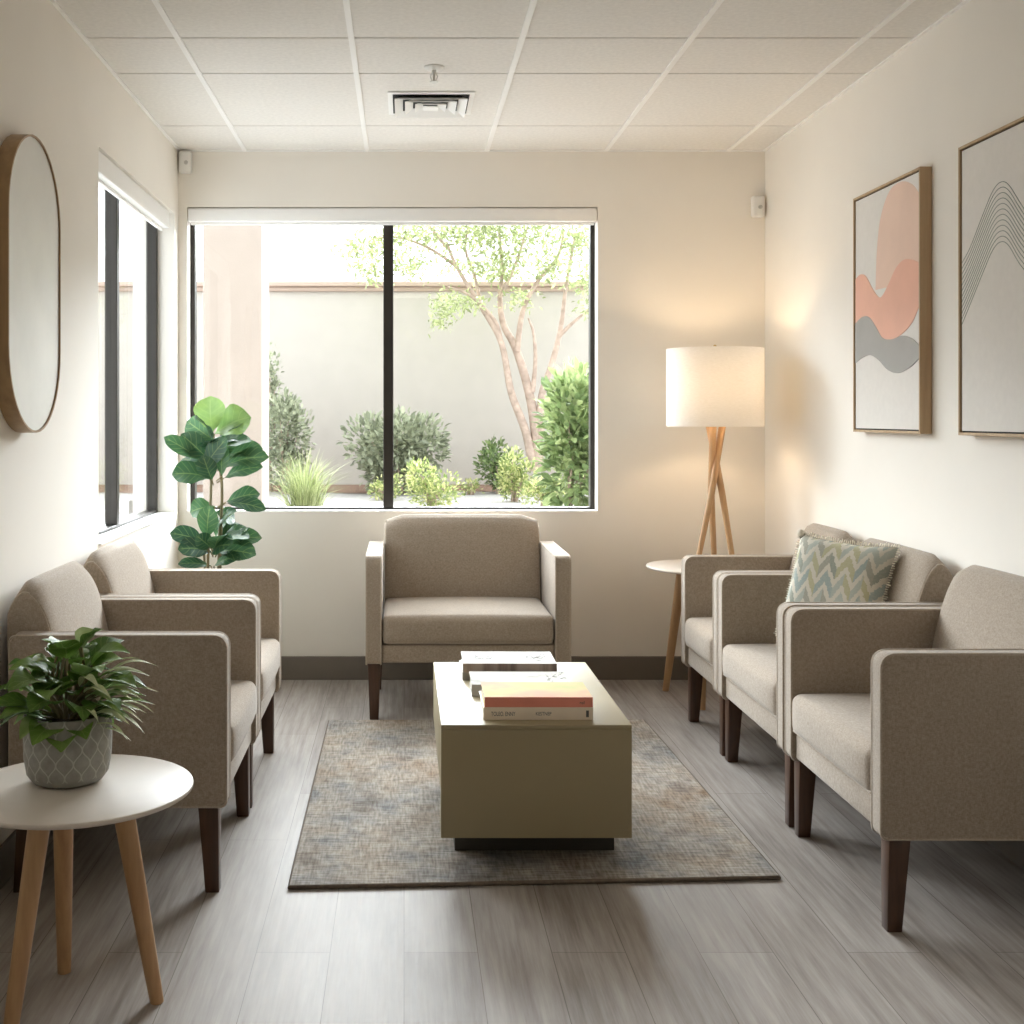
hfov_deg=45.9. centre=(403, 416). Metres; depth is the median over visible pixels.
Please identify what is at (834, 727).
seat cushion
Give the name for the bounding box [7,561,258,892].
armchair
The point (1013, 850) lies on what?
baseboard
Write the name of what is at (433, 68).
sprinkler
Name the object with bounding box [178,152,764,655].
wall
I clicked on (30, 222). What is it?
wall mirror
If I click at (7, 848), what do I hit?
baseboard
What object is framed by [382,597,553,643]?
seat cushion
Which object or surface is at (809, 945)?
floor
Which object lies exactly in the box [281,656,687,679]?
baseboard
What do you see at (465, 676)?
book
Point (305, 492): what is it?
ornamental grass
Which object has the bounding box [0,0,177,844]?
wall
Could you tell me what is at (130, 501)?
column
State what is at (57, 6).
trim
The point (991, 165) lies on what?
framed art
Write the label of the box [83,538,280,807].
armchair
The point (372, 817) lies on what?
area rug
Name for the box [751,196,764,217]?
sensor
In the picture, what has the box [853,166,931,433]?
framed art
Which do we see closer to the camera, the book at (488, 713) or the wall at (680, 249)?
the book at (488, 713)
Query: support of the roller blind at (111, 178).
attached to the window at (114, 528)
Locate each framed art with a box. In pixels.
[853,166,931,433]
[958,116,1023,436]
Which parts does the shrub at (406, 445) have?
stem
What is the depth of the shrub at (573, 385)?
9.16 m
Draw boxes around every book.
[459,660,469,679]
[461,651,556,672]
[469,671,568,695]
[479,691,592,719]
[481,682,592,706]
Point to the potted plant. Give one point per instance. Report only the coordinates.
(66, 734)
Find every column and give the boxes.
[129,499,132,514]
[203,225,268,505]
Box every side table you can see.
[0,754,193,1023]
[646,559,705,709]
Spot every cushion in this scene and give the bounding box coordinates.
[231,680,256,760]
[261,638,279,701]
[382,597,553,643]
[685,617,711,663]
[722,644,775,714]
[773,529,900,635]
[792,693,870,790]
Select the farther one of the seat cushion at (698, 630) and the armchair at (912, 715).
the seat cushion at (698, 630)
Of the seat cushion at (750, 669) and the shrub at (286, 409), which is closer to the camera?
the seat cushion at (750, 669)
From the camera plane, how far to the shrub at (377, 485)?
11.37 m
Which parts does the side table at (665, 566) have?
leg, leg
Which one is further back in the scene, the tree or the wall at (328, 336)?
the wall at (328, 336)
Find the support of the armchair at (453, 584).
on the floor
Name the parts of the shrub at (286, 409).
stem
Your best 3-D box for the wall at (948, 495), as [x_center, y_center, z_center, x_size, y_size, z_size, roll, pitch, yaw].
[1.875,-0.085,1.850,0.200,2.750,8.100,0,0,0]
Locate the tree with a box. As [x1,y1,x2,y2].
[323,225,588,471]
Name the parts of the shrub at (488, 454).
stem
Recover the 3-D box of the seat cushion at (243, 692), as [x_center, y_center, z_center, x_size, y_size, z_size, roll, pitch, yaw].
[-0.727,0.896,3.580,0.526,0.140,0.560,0,0,0]
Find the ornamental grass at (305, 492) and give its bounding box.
[269,448,353,505]
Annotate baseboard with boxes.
[0,829,50,889]
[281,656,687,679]
[985,841,1023,869]
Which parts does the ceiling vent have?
plate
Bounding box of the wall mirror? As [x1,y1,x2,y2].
[0,134,60,432]
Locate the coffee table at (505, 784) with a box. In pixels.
[433,662,631,849]
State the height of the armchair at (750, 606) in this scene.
0.849 m
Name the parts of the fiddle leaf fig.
stem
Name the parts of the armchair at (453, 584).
leg, arm, leg, backrest, seat rail, arm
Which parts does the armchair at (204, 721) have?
leg, backrest, arm, arm, leg, seat rail, leg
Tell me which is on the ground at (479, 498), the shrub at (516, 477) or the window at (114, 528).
the shrub at (516, 477)
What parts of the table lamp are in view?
leg, leg, lamp shade, leg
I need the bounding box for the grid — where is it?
[152,0,914,150]
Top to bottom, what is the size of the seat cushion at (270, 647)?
0.140 m
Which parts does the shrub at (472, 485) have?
stem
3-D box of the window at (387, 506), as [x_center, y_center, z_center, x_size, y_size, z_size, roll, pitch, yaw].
[-0.057,-0.282,5.976,2.018,1.499,0.148,0,0,0]
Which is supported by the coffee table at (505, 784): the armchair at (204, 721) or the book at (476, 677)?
the book at (476, 677)
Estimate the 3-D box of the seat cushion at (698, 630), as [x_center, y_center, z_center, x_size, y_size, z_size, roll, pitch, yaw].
[1.413,0.896,4.835,0.483,0.140,0.450,0,0,0]
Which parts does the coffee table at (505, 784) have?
panel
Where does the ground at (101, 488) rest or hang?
on the ground at (479, 498)
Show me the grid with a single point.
(346, 3)
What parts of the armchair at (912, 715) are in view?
leg, seat rail, arm, leg, arm, backrest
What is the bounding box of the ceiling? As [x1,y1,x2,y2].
[56,0,963,149]
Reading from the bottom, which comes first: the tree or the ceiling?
the tree
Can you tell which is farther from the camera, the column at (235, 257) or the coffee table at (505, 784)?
the column at (235, 257)
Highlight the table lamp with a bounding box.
[666,345,763,554]
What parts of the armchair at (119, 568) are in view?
backrest, arm, arm, leg, leg, seat rail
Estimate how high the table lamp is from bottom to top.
1.010 m
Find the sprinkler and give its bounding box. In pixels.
[424,64,443,83]
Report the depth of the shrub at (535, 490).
10.33 m
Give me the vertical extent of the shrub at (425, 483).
0.459 m
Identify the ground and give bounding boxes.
[98,485,581,492]
[98,491,588,525]
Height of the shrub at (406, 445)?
0.991 m
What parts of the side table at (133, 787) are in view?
leg, leg, leg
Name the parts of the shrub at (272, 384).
stem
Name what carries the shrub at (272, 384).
on the ground at (479, 498)
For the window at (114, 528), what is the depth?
4.99 m
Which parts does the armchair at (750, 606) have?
leg, seat rail, arm, leg, arm, backrest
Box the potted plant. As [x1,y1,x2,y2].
[0,627,157,788]
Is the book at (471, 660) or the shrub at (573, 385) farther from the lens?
the shrub at (573, 385)
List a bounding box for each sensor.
[179,151,191,173]
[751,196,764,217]
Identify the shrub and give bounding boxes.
[269,342,284,491]
[269,387,316,493]
[335,404,452,494]
[367,473,403,500]
[400,456,466,505]
[457,477,483,494]
[472,434,528,493]
[494,444,537,501]
[517,475,567,505]
[530,356,588,505]
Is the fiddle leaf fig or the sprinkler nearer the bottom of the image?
the fiddle leaf fig
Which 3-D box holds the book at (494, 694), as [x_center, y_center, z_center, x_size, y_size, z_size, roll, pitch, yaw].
[0.388,0.820,3.546,0.311,0.029,0.197,0,0,0]
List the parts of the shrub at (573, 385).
stem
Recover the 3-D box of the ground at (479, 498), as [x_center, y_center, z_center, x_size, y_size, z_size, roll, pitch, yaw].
[0.000,0.890,9.803,18.000,0.200,7.395,0,0,0]
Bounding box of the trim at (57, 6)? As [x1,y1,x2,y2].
[49,0,970,151]
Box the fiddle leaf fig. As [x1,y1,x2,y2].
[164,396,268,568]
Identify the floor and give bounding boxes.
[0,680,1023,1023]
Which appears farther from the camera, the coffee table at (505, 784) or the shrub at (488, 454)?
the shrub at (488, 454)
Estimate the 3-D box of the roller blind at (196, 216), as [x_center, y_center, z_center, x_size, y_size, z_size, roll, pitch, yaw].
[-0.057,-0.988,5.935,2.010,0.077,0.080,0,0,0]
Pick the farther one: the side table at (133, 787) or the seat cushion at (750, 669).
the seat cushion at (750, 669)
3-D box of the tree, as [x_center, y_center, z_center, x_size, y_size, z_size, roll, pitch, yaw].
[0.743,-0.968,12.302,3.190,3.054,1.137,0,0,0]
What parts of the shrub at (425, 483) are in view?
stem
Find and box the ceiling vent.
[388,91,474,117]
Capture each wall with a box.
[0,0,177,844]
[98,282,588,484]
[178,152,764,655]
[765,0,1023,577]
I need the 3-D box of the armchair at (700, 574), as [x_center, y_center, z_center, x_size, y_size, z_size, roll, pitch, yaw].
[1.467,0.866,4.835,0.591,0.849,0.580,0,0,0]
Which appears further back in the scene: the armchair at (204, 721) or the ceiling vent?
the ceiling vent
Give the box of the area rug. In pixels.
[288,719,780,889]
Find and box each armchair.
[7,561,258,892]
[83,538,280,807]
[365,514,570,719]
[681,523,855,755]
[717,538,952,826]
[785,565,1023,931]
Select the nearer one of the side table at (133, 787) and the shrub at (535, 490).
the side table at (133, 787)
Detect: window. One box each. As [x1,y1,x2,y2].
[98,190,176,544]
[187,223,597,511]
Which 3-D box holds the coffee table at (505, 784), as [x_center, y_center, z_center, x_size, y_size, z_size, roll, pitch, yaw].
[0.374,1.073,3.825,0.540,0.406,0.870,0,0,0]
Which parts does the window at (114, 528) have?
frame, sill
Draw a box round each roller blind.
[98,150,168,230]
[188,208,596,224]
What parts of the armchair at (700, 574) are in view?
leg, seat rail, leg, arm, arm, backrest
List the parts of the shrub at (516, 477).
stem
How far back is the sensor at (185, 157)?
5.86 m
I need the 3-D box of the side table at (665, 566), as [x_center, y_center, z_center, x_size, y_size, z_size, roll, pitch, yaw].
[1.375,0.984,5.460,0.536,0.612,0.536,0,0,0]
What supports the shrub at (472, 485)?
on the ground at (479, 498)
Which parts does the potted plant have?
plant pot, stem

